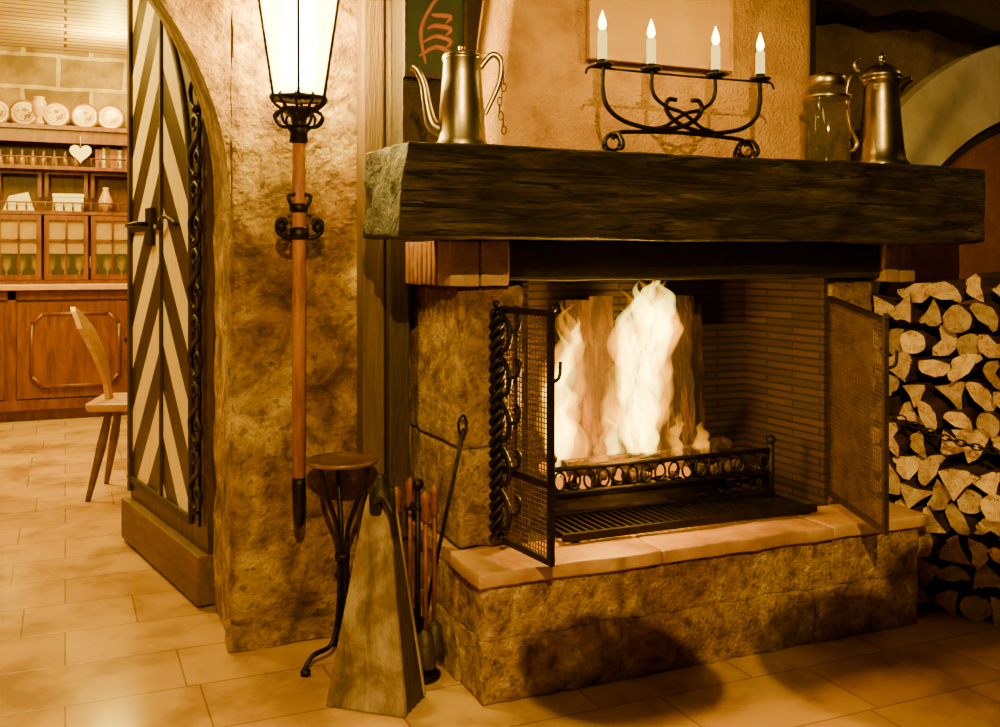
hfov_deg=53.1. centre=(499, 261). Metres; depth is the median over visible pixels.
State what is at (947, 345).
log
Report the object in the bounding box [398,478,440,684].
stand
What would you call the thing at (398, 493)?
shovel
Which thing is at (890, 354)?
log
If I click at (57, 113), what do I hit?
plate
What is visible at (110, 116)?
plate
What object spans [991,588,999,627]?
log
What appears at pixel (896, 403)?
log
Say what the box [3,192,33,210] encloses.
card
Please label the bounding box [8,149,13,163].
bottle
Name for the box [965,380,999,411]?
log
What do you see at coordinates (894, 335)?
log
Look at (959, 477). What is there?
log
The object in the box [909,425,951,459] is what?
log
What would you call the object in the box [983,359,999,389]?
log
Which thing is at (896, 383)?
log
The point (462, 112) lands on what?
coffee pot
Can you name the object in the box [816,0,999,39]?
ceiling beam
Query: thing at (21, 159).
bottle
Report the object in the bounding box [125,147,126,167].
book
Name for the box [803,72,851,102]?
lid
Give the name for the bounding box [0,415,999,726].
floor
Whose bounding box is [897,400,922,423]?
log
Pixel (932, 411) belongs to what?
log
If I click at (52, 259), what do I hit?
goblet
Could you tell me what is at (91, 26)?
ceiling
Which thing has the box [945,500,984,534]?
log
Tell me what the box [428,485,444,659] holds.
shovel
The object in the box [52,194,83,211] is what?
box
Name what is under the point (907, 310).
log
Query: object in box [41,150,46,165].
bottle
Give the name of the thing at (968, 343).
log
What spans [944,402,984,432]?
log
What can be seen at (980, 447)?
chain
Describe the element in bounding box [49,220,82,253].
curtain
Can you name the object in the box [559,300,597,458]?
log
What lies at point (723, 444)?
log
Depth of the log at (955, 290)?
3.11 m
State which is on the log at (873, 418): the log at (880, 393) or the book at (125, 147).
the log at (880, 393)
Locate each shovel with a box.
[394,487,401,517]
[405,477,422,630]
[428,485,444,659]
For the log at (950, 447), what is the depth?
3.13 m
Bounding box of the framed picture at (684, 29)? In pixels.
[587,0,732,71]
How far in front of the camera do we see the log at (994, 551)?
3.02 m
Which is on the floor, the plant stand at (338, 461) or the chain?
the plant stand at (338, 461)
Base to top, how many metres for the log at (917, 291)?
0.069 m
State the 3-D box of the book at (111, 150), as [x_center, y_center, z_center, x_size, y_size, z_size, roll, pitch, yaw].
[-2.846,-0.750,7.332,0.027,0.139,0.123,0,0,-24]
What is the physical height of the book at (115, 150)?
0.141 m
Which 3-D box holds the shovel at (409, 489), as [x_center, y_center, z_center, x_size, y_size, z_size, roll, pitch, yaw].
[-0.244,0.812,2.713,0.076,0.455,0.027,0,0,-24]
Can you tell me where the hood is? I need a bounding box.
[477,0,810,159]
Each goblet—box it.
[1,256,10,274]
[16,256,25,274]
[31,256,35,274]
[49,256,55,274]
[60,256,69,274]
[75,256,82,274]
[89,256,97,268]
[103,256,110,273]
[117,256,125,273]
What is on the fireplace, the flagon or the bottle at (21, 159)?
the flagon
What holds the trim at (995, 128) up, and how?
attached to the wall at (268, 568)
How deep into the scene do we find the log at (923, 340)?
3.17 m
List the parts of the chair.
backrest, leg, seat, leg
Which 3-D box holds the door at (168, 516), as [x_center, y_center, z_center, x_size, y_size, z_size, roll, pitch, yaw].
[-1.204,-0.056,3.566,0.139,2.288,0.970,0,0,-34]
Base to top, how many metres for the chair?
0.890 m
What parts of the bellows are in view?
handle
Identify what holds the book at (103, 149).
on the hutch
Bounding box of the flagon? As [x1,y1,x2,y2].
[844,53,912,163]
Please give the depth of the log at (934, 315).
3.15 m
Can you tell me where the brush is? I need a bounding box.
[417,491,435,670]
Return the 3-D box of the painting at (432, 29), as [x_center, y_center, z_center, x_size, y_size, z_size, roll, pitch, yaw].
[-0.184,-0.750,2.842,0.188,0.460,0.020,0,0,-24]
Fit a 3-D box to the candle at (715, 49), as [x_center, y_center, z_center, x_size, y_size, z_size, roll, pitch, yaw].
[0.590,-0.586,2.737,0.025,0.118,0.025,0,0,-24]
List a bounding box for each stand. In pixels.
[300,452,378,676]
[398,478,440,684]
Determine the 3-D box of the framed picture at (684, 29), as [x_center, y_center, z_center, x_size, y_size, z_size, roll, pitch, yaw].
[0.474,-0.835,2.922,0.490,0.520,0.018,0,0,-24]
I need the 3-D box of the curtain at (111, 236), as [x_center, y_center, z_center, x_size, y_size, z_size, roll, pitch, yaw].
[-2.810,-0.177,7.246,0.225,0.235,0.006,0,0,-23]
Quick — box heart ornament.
[70,136,90,163]
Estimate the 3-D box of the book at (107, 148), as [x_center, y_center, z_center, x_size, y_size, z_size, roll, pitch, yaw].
[-2.874,-0.762,7.319,0.029,0.162,0.123,0,0,-24]
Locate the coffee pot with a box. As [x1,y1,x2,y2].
[410,45,506,142]
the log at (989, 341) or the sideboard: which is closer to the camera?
the log at (989, 341)
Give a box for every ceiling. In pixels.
[0,0,126,54]
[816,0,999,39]
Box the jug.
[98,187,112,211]
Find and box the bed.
[539,457,740,488]
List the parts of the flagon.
handle, thumb lever, lid, spout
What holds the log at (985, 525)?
on the log at (979, 546)
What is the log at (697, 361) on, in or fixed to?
on the bed
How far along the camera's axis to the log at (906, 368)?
3.18 m
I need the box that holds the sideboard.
[0,289,126,421]
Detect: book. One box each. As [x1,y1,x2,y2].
[95,149,97,166]
[98,149,101,166]
[102,148,104,167]
[105,146,109,167]
[110,149,113,167]
[114,149,117,167]
[118,150,120,167]
[121,146,124,167]
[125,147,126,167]
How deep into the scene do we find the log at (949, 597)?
3.14 m
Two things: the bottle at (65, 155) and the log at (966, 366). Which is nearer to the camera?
the log at (966, 366)
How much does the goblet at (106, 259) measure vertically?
0.170 m
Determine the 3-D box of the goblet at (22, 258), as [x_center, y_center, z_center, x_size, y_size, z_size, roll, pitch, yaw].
[-3.396,0.042,7.094,0.064,0.170,0.064,0,0,-24]
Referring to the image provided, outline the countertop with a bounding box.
[0,283,126,290]
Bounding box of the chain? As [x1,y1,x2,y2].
[875,406,999,454]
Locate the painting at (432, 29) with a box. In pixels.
[403,0,466,79]
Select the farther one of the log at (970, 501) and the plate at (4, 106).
the plate at (4, 106)
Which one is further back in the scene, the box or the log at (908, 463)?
the box
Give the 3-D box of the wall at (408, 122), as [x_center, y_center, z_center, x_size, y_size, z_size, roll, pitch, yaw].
[0.362,-0.925,3.211,1.475,1.270,0.200,0,0,-24]
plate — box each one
[0,99,10,121]
[9,100,35,123]
[42,101,70,124]
[70,103,98,126]
[96,105,124,127]
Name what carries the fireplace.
on the floor
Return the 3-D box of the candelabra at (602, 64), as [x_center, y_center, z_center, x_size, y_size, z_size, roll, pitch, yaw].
[0.496,-0.406,2.696,0.606,0.240,0.116,0,0,-24]
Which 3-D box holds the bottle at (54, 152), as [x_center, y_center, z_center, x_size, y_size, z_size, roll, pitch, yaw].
[-3.194,-0.739,7.171,0.040,0.115,0.039,0,0,-24]
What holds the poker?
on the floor
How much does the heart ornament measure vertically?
0.196 m
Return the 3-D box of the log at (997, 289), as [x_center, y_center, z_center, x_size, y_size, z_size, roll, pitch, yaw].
[1.616,0.109,3.134,0.092,0.116,0.313,0,0,37]
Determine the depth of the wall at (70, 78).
7.38 m
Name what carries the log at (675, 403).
on the bed
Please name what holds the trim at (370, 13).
attached to the wall at (268, 568)
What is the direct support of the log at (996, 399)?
on the log at (988, 422)
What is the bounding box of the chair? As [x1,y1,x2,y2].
[70,307,126,501]
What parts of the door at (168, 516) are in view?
moulding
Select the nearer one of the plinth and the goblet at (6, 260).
the plinth
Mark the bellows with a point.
(377, 668)
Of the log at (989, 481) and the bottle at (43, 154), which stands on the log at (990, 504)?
the log at (989, 481)
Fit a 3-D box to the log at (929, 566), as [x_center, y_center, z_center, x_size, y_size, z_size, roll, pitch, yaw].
[1.443,0.992,3.267,0.088,0.104,0.314,0,0,40]
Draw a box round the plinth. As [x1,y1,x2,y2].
[223,611,335,652]
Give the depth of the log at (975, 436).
3.08 m
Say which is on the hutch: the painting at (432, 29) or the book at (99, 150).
the book at (99, 150)
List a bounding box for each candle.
[598,10,606,58]
[647,19,655,63]
[711,26,719,69]
[756,33,764,73]
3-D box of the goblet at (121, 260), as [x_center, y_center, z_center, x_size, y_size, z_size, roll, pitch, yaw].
[-2.786,0.042,7.360,0.064,0.170,0.064,0,0,-24]
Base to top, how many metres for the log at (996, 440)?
0.110 m
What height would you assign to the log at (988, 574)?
0.098 m
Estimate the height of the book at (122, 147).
0.167 m
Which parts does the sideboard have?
door, door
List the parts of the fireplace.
screen frame, handle, basket rail, fire grate, screen frame, handle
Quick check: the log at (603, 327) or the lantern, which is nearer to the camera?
the lantern
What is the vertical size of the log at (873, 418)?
0.092 m
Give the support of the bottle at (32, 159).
on the hutch
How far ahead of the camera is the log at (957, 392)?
3.14 m
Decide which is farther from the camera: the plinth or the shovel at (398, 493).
the plinth
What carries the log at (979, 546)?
on the log at (988, 574)
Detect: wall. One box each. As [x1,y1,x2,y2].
[0,46,126,128]
[147,0,999,625]
[392,0,815,159]
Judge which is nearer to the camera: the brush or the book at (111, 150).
the brush
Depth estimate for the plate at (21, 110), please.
7.15 m
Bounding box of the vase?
[31,96,46,123]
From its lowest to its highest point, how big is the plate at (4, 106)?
0.194 m
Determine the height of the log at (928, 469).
0.102 m
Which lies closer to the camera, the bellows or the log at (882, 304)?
the bellows
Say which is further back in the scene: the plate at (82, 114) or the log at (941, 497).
the plate at (82, 114)
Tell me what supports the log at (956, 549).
on the log at (953, 572)
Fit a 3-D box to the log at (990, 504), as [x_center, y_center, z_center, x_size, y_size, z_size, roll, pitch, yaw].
[1.578,0.742,3.106,0.086,0.090,0.314,0,0,40]
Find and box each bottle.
[0,149,2,163]
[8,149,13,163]
[19,150,24,164]
[30,150,34,164]
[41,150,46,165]
[51,151,57,165]
[62,151,67,165]
[73,159,78,166]
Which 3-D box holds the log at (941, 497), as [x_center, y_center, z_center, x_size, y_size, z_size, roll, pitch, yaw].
[1.462,0.728,3.252,0.070,0.109,0.313,0,0,35]
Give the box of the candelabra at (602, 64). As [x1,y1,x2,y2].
[585,58,774,157]
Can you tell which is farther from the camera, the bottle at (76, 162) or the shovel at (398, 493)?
the bottle at (76, 162)
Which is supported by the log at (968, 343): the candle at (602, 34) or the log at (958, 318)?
the log at (958, 318)
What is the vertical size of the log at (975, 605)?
0.084 m
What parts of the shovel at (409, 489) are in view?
shovel blade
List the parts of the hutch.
glazed door, gallery rail, glazed door, glazed door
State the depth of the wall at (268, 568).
2.90 m
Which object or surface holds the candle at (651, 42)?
on the candelabra at (602, 64)
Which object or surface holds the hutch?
on the countertop
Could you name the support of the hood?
attached to the fireplace
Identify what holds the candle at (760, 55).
on the candelabra at (602, 64)
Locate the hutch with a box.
[0,122,126,283]
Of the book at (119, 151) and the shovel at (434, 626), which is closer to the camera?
the shovel at (434, 626)
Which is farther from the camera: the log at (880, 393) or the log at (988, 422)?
the log at (880, 393)
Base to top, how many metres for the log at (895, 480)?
0.110 m
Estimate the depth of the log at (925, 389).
3.19 m
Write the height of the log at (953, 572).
0.057 m
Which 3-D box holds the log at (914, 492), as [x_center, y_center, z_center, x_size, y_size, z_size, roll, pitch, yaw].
[1.406,0.746,3.267,0.098,0.092,0.309,0,0,38]
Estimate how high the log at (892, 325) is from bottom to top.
0.096 m
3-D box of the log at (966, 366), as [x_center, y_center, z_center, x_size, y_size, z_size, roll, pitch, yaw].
[1.512,0.332,3.183,0.099,0.101,0.315,0,0,37]
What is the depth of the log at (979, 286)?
3.08 m
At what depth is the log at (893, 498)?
3.32 m
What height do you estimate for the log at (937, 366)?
0.058 m
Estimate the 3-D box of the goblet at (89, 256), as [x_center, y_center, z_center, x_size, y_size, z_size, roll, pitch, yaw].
[-2.960,0.042,7.284,0.064,0.170,0.064,0,0,-24]
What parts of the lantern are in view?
bulb, bulb, lantern frame, bulb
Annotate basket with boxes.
[269,89,327,143]
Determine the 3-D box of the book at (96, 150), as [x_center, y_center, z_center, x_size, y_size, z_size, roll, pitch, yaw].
[-2.941,-0.748,7.291,0.021,0.134,0.123,0,0,-24]
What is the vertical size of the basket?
0.138 m
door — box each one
[121,0,215,605]
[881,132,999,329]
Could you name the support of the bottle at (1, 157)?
on the hutch
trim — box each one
[356,0,383,542]
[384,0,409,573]
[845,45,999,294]
[878,122,999,294]
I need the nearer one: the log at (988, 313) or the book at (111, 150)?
the log at (988, 313)
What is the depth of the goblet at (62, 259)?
7.19 m
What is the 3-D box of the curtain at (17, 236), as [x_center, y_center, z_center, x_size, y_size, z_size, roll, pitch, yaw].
[-3.369,-0.177,7.002,0.225,0.235,0.006,0,0,-23]
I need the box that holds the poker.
[428,414,467,607]
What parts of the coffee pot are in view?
spout, lid, pot, handle, chain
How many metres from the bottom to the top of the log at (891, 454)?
0.094 m
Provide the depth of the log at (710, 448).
3.03 m
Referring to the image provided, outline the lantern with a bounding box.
[258,0,339,528]
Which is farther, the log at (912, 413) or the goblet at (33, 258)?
the goblet at (33, 258)
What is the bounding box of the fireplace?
[363,0,985,704]
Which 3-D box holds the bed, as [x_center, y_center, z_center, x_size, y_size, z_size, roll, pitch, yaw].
[0.433,0.637,3.109,0.711,0.061,0.255,0,0,-24]
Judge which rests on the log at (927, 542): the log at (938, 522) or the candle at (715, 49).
the log at (938, 522)
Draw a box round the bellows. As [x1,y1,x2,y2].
[326,474,425,717]
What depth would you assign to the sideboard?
6.93 m
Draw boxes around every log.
[558,444,718,478]
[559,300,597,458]
[583,296,620,455]
[596,437,732,478]
[654,295,695,449]
[691,304,705,442]
[868,393,896,418]
[870,392,910,420]
[870,418,880,444]
[873,294,902,320]
[873,321,901,349]
[873,349,892,372]
[873,444,894,469]
[873,460,905,494]
[873,493,902,503]
[875,371,921,395]
[878,323,934,354]
[878,349,940,381]
[880,419,924,456]
[886,293,931,322]
[893,449,924,479]
[895,495,932,511]
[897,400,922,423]
[898,280,953,302]
[900,328,940,352]
[901,474,934,508]
[903,376,954,406]
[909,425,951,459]
[916,529,954,557]
[916,538,950,587]
[916,572,947,602]
[917,354,959,377]
[917,395,956,431]
[918,452,965,484]
[918,505,953,532]
[919,298,957,325]
[926,279,972,302]
[927,476,953,509]
[932,325,986,355]
[934,578,973,615]
[935,375,986,408]
[937,454,999,500]
[938,562,975,581]
[939,533,971,564]
[940,425,963,454]
[942,304,989,332]
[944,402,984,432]
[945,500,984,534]
[947,354,995,380]
[951,427,993,462]
[956,331,985,355]
[957,486,988,512]
[960,586,995,620]
[965,271,999,302]
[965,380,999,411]
[967,532,999,568]
[970,300,999,331]
[972,464,999,493]
[973,517,999,536]
[973,558,999,589]
[977,410,999,437]
[978,329,999,358]
[980,493,999,520]
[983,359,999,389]
[989,541,999,562]
[991,434,999,453]
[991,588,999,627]
[992,285,999,295]
[993,390,999,406]
[993,583,999,589]
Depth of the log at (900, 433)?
3.22 m
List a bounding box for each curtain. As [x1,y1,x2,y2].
[1,220,35,252]
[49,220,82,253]
[96,221,126,253]
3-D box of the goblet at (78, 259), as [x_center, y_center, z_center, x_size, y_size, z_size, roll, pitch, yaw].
[-3.047,0.042,7.246,0.064,0.170,0.064,0,0,-24]
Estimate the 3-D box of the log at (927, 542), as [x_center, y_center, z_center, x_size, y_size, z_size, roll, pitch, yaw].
[1.405,0.880,3.271,0.095,0.106,0.312,0,0,38]
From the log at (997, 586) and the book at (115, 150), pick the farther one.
the book at (115, 150)
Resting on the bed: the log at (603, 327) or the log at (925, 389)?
the log at (603, 327)
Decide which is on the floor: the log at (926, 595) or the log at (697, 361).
the log at (926, 595)
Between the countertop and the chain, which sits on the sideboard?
the countertop

